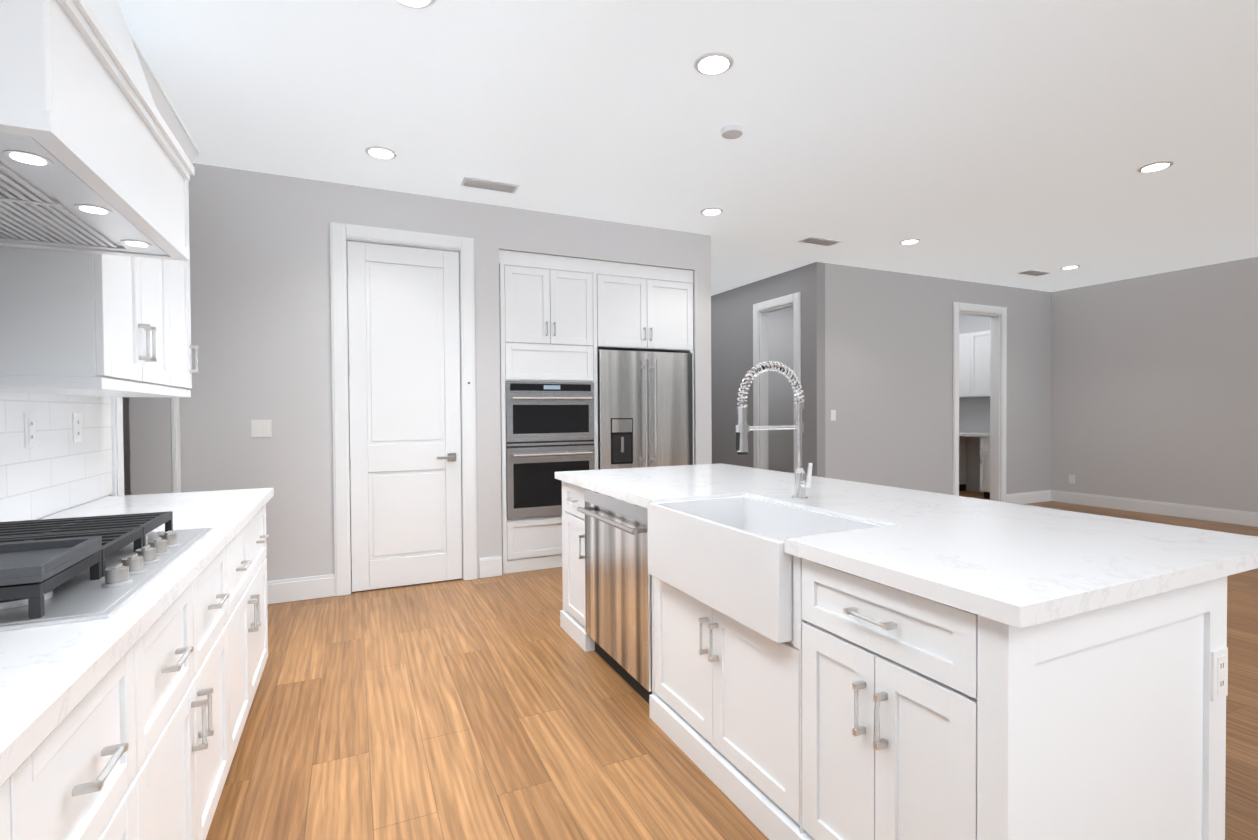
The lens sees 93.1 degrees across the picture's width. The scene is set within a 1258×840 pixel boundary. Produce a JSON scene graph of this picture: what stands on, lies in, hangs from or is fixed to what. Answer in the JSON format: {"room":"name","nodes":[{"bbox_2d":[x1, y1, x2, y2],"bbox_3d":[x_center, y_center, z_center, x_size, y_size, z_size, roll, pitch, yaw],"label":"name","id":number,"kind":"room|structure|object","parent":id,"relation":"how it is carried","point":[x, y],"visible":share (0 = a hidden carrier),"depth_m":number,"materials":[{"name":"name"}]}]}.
{"room":"kitchen","nodes":[
{"label":"kitchen","id":0,"kind":"room"},
{"bbox_2d":[36,397,171,519],"bbox_3d":[-1.072,-0.149,-0.297,0.200,2.880,8.900,-1,1,-25],"label":"wall","id":1,"kind":"structure","parent":0,"point":[150,446],"depth_m":3.58,"materials":[{"name":"paint"}]},
{"bbox_2d":[0,391,111,521],"bbox_3d":[-1.474,-0.084,0.841,0.030,0.880,4.100,-1,1,-25],"label":"backsplash","id":2,"kind":"structure","parent":1,"relation":"attached to","point":[56,469],"depth_m":2.16,"materials":[{"name":"tile"}]},
{"bbox_2d":[23,413,35,447],"bbox_3d":[-2.021,0.035,2.010,0.008,0.115,0.070,-1,1,-25],"label":"outlet","id":3,"kind":"object","parent":2,"relation":"attached to","point":[29,420],"visible":1,"depth_m":2.00,"materials":[{"name":"plastic"}]},
{"bbox_2d":[72,413,81,442],"bbox_3d":[-2.181,0.031,2.355,0.008,0.115,0.070,-1,1,-25],"label":"outlet","id":4,"kind":"object","parent":2,"relation":"attached to","point":[76,427],"visible":1,"depth_m":2.34,"materials":[{"name":"plastic"}]},
{"bbox_2d":[0,69,179,392],"bbox_3d":[-1.877,-0.671,2.047,0.328,1.085,0.780,-1,1,-25],"label":"upper cabinet","id":5,"kind":"object","parent":1,"relation":"attached to","point":[87,324],"depth_m":1.76,"materials":[{"name":"paint"}]},
{"bbox_2d":[0,0,194,260],"bbox_3d":[-1.403,-1.044,1.293,0.560,1.126,0.964,-1,1,-25],"label":"range hood","id":6,"kind":"object","parent":1,"relation":"attached to","point":[94,158],"visible":1,"depth_m":1.25,"materials":[{"name":"paint"}]},
{"bbox_2d":[76,129,195,392],"bbox_3d":[-2.079,-0.676,2.482,0.328,1.085,0.420,-1,1,-25],"label":"upper cabinet","id":7,"kind":"object","parent":1,"relation":"attached to","point":[186,371],"depth_m":2.68,"materials":[{"name":"paint"}]},
{"bbox_2d":[122,163,711,580],"bbox_3d":[-2.457,-0.232,5.787,5.550,2.880,3.300,-1,1,-25],"label":"wall","id":8,"kind":"structure","parent":0,"point":[260,284],"depth_m":4.07,"materials":[{"name":"paint"}]},
{"bbox_2d":[251,420,271,436],"bbox_3d":[-2.449,0.056,3.968,0.116,0.116,0.010,-1,1,-25],"label":"light switch","id":9,"kind":"object","parent":8,"relation":"attached to","point":[261,428],"visible":1,"depth_m":3.97,"materials":[{"name":"plastic"}]},
{"bbox_2d":[267,574,334,603],"bbox_3d":[-2.448,1.158,3.970,0.874,0.154,0.029,-1,1,-25],"label":"baseboard","id":10,"kind":"structure","parent":8,"relation":"attached to","point":[299,589],"depth_m":4.07,"materials":[{"name":"paint"}]},
{"bbox_2d":[347,241,469,591],"bbox_3d":[-1.597,-0.026,4.370,0.840,2.484,0.093,-1,1,-25],"label":"pantry door","id":11,"kind":"structure","parent":8,"relation":"in","point":[404,404],"depth_m":4.36,"materials":[{"name":"paint"}]},
{"bbox_2d":[118,0,1257,295],"bbox_3d":[2.002,-1.710,3.103,12.200,0.100,12.500,-1,1,-25],"label":"ceiling","id":12,"kind":"structure","parent":0,"point":[998,142],"depth_m":3.24,"materials":[{"name":"paint"}]},
{"bbox_2d":[365,146,396,159],"bbox_3d":[-1.526,-1.641,3.667,0.184,0.008,0.184,-1,1,-25],"label":"recessed light","id":13,"kind":"object","parent":12,"relation":"in","point":[380,152],"visible":1,"depth_m":3.65,"materials":[{"name":"paint"}]},
{"bbox_2d":[394,0,435,8],"bbox_3d":[-0.831,-1.625,2.269,0.184,0.008,0.184,-1,1,-25],"label":"recessed light","id":14,"kind":"object","parent":12,"relation":"in","point":[418,4],"visible":1,"depth_m":2.32,"materials":[{"name":"paint"}]},
{"bbox_2d":[460,176,519,193],"bbox_3d":[-0.979,-1.651,4.197,0.380,0.011,0.170,-1,1,-25],"label":"ceiling vent","id":15,"kind":"object","parent":12,"relation":"in","point":[472,182],"visible":1,"depth_m":4.18,"materials":[{"name":"metal"}]},
{"bbox_2d":[700,208,722,215],"bbox_3d":[0.666,-1.672,4.787,0.184,0.008,0.184,-1,1,-25],"label":"recessed light","id":16,"kind":"object","parent":12,"relation":"in","point":[711,211],"visible":0.98,"depth_m":4.77,"materials":[{"name":"paint"}]},
{"bbox_2d":[694,52,733,75],"bbox_3d":[0.391,-1.640,2.750,0.184,0.008,0.184,-1,1,-25],"label":"recessed light","id":17,"kind":"object","parent":12,"relation":"in","point":[713,63],"visible":1,"depth_m":2.74,"materials":[{"name":"paint"}]},
{"bbox_2d":[721,124,743,138],"bbox_3d":[0.587,-1.640,3.393,0.130,0.030,0.130,-1,1,-25],"label":"smoke detector","id":18,"kind":"object","parent":12,"relation":"attached to","point":[732,131],"visible":1,"depth_m":3.37,"materials":[{"name":"paint"}]},
{"bbox_2d":[798,236,840,245],"bbox_3d":[1.808,-1.691,5.650,0.380,0.011,0.170,-1,1,-25],"label":"ceiling vent","id":19,"kind":"object","parent":12,"relation":"in","point":[819,241],"visible":1,"depth_m":5.63,"materials":[{"name":"metal"}]},
{"bbox_2d":[899,239,919,244],"bbox_3d":[2.677,-1.698,5.680,0.184,0.008,0.184,-1,1,-25],"label":"recessed light","id":20,"kind":"object","parent":12,"relation":"in","point":[908,241],"visible":0.98,"depth_m":5.66,"materials":[{"name":"paint"}]},
{"bbox_2d":[1018,270,1049,275],"bbox_3d":[4.776,-1.730,7.022,0.380,0.011,0.170,-1,1,-25],"label":"ceiling vent","id":21,"kind":"object","parent":12,"relation":"in","point":[1034,272],"visible":0.98,"depth_m":7.01,"materials":[{"name":"metal"}]},
{"bbox_2d":[1060,265,1079,268],"bbox_3d":[5.001,-1.729,6.752,0.184,0.008,0.184,-1,1,-25],"label":"recessed light","id":22,"kind":"object","parent":12,"relation":"in","point":[1071,267],"visible":1,"depth_m":6.74,"materials":[{"name":"paint"}]},
{"bbox_2d":[1137,161,1173,172],"bbox_3d":[3.493,-1.678,3.953,0.184,0.008,0.184,-1,1,-25],"label":"recessed light","id":23,"kind":"object","parent":12,"relation":"in","point":[1155,166],"visible":0.96,"depth_m":3.94,"materials":[{"name":"paint"}]},
{"bbox_2d":[206,490,1257,839],"bbox_3d":[2.021,1.270,3.147,12.200,0.100,12.500,-1,1,-25],"label":"floor","id":24,"kind":"structure","parent":0,"point":[504,706],"depth_m":2.38,"materials":[{"name":"brown wood"}]},
{"bbox_2d":[0,628,159,839],"bbox_3d":[-1.014,0.837,0.592,0.609,0.880,1.020,-1,1,-25],"label":"base cabinet","id":25,"kind":"object","parent":24,"relation":"on","point":[98,778],"depth_m":0.98,"materials":[{"name":"paint"}]},
{"bbox_2d":[0,488,273,791],"bbox_3d":[-1.165,0.373,0.935,0.640,0.040,4.000,-1,1,-25],"label":"countertop","id":26,"kind":"structure","parent":25,"relation":"on","point":[81,586],"depth_m":1.14,"materials":[{"name":"white stone"}]},
{"bbox_2d":[0,511,213,630],"bbox_3d":[-1.343,0.298,1.337,0.528,0.100,0.880,-1,1,-25],"label":"cooktop","id":27,"kind":"object","parent":26,"relation":"in","point":[57,572],"depth_m":1.22,"materials":[{"name":"metal"}]},
{"bbox_2d":[156,540,239,839],"bbox_3d":[-1.396,0.827,1.412,0.609,0.880,1.030,-1,1,-25],"label":"base cabinet","id":28,"kind":"object","parent":24,"relation":"on","point":[198,657],"depth_m":1.56,"materials":[{"name":"paint"}]},
{"bbox_2d":[236,520,255,736],"bbox_3d":[-1.681,0.820,2.024,0.609,0.880,0.560,-1,1,-25],"label":"base cabinet","id":29,"kind":"object","parent":24,"relation":"on","point":[246,542],"depth_m":2.30,"materials":[{"name":"paint"}]},
{"bbox_2d":[256,500,268,690],"bbox_3d":[-1.877,0.815,2.445,0.609,0.880,0.610,-1,1,-25],"label":"base cabinet","id":30,"kind":"object","parent":24,"relation":"on","point":[261,546],"depth_m":2.70,"materials":[{"name":"paint"}]},
{"bbox_2d":[499,250,693,573],"bbox_3d":[-0.335,-0.072,5.312,1.766,2.548,0.758,-1,1,-25],"label":"tall cabinet","id":31,"kind":"object","parent":24,"relation":"on","point":[563,320],"visible":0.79,"depth_m":4.85,"materials":[{"name":"paint"}]},
{"bbox_2d":[505,382,594,519],"bbox_3d":[-0.736,0.236,5.074,0.739,1.085,0.658,-1,1,-25],"label":"wall oven","id":32,"kind":"object","parent":31,"relation":"in","point":[550,426],"depth_m":4.80,"materials":[{"name":"silver metal"}]},
{"bbox_2d":[597,350,692,469],"bbox_3d":[0.042,0.300,5.453,0.893,1.795,0.748,-1,1,-25],"label":"refrigerator","id":33,"kind":"object","parent":24,"relation":"on","point":[645,408],"visible":0.52,"depth_m":5.13,"materials":[{"name":"silver metal"}]},
{"bbox_2d":[555,477,1227,839],"bbox_3d":[0.527,0.799,2.507,0.940,0.880,2.674,-1,1,-25],"label":"kitchen island","id":34,"kind":"object","parent":24,"relation":"on","point":[799,653],"depth_m":1.46,"materials":[{"name":"paint"}]},
{"bbox_2d":[577,488,651,702],"bbox_3d":[0.180,0.797,2.941,0.679,0.875,0.742,-1,1,-25],"label":"dishwasher","id":35,"kind":"object","parent":34,"relation":"in","point":[618,582],"depth_m":2.75,"materials":[{"name":"silver metal"}]},
{"bbox_2d":[555,463,1257,632],"bbox_3d":[0.668,0.337,2.566,1.180,0.040,2.730,-1,1,-25],"label":"island countertop","id":36,"kind":"structure","parent":34,"relation":"on","point":[1033,566],"depth_m":1.59,"materials":[{"name":"white stone"}]},
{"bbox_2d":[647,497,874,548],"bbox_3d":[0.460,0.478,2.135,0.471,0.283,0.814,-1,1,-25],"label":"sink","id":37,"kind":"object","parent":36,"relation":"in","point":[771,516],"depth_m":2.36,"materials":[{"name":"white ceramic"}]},
{"bbox_2d":[735,361,814,500],"bbox_3d":[0.574,0.044,2.341,0.339,0.554,0.099,-1,1,-25],"label":"faucet","id":38,"kind":"object","parent":36,"relation":"on","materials":[{"name":"silver metal"}]},
{"bbox_2d":[959,438,965,489],"bbox_3d":[4.915,0.667,9.457,0.610,0.880,0.505,-1,1,-25],"label":"base cabinet","id":39,"kind":"object","parent":24,"relation":"on","point":[962,441],"depth_m":9.32,"materials":[{"name":"paint"}]},
{"bbox_2d":[980,438,989,498],"bbox_3d":[5.389,0.679,8.440,0.610,0.880,0.460,-1,1,-25],"label":"base cabinet","id":40,"kind":"object","parent":24,"relation":"on","point":[984,442],"depth_m":8.46,"materials":[{"name":"paint"}]},
{"bbox_2d":[959,432,989,437],"bbox_3d":[5.054,0.211,9.122,0.630,0.040,1.990,-1,1,-25],"label":"countertop","id":41,"kind":"structure","parent":40,"relation":"on","point":[961,434],"depth_m":8.65,"materials":[{"name":"white stone"}]},
{"bbox_2d":[711,262,824,477],"bbox_3d":[1.444,-0.287,7.869,0.120,2.880,3.060,-1,1,-25],"label":"wall","id":42,"kind":"structure","parent":0,"point":[731,338],"depth_m":7.35,"materials":[{"name":"paint"}]},
{"bbox_2d":[768,307,793,472],"bbox_3d":[3.110,-0.321,9.384,4.180,2.880,0.120,-1,1,-25],"label":"wall","id":43,"kind":"structure","parent":0,"point":[780,323],"depth_m":8.93,"materials":[{"name":"paint"}]},
{"bbox_2d":[825,263,1050,494],"bbox_3d":[4.013,-0.297,7.445,4.180,2.880,0.120,-1,1,-25],"label":"wall","id":44,"kind":"structure","parent":0,"point":[889,367],"depth_m":7.08,"materials":[{"name":"paint"}]},
{"bbox_2d":[831,410,835,420],"bbox_3d":[2.248,-0.053,6.553,0.072,0.116,0.008,-1,1,-25],"label":"switch plate","id":45,"kind":"object","parent":44,"relation":"attached to","point":[833,414],"visible":1,"depth_m":6.55,"materials":[{"name":"plastic"}]},
{"bbox_2d":[1006,490,1050,503],"bbox_3d":[5.379,1.048,8.021,0.951,0.154,0.016,-1,1,-25],"label":"baseboard","id":46,"kind":"structure","parent":44,"relation":"attached to","point":[1045,495],"depth_m":8.02,"materials":[{"name":"paint"}]},
{"bbox_2d":[959,257,1257,512],"bbox_3d":[7.383,-0.282,5.021,0.120,2.880,11.400,-1,1,-25],"label":"wall","id":47,"kind":"structure","parent":0,"point":[1154,387],"depth_m":7.15,"materials":[{"name":"paint"}]},
{"bbox_2d":[959,334,962,397],"bbox_3d":[5.093,-0.833,9.353,0.340,0.960,0.920,-1,1,-25],"label":"upper cabinet","id":48,"kind":"object","parent":47,"relation":"attached to","point":[960,335],"depth_m":9.06,"materials":[{"name":"paint"}]},
{"bbox_2d":[963,330,989,397],"bbox_3d":[5.418,-0.824,8.656,0.340,0.960,0.860,-1,1,-25],"label":"upper cabinet","id":49,"kind":"object","parent":47,"relation":"attached to","point":[974,364],"depth_m":8.83,"materials":[{"name":"paint"}]},
{"bbox_2d":[1069,475,1074,483],"bbox_3d":[5.942,0.792,7.992,0.008,0.116,0.072,-1,1,-25],"label":"electrical outlet plate","id":50,"kind":"object","parent":47,"relation":"attached to","point":[1071,478],"visible":1,"depth_m":7.98,"materials":[{"name":"plastic"}]},
{"bbox_2d":[1051,490,1257,526],"bbox_3d":[7.739,1.091,4.132,0.016,0.154,9.059,-1,1,-25],"label":"baseboard","id":51,"kind":"structure","parent":47,"relation":"attached to","point":[1246,518],"depth_m":7.10,"materials":[{"name":"paint"}]}
]}

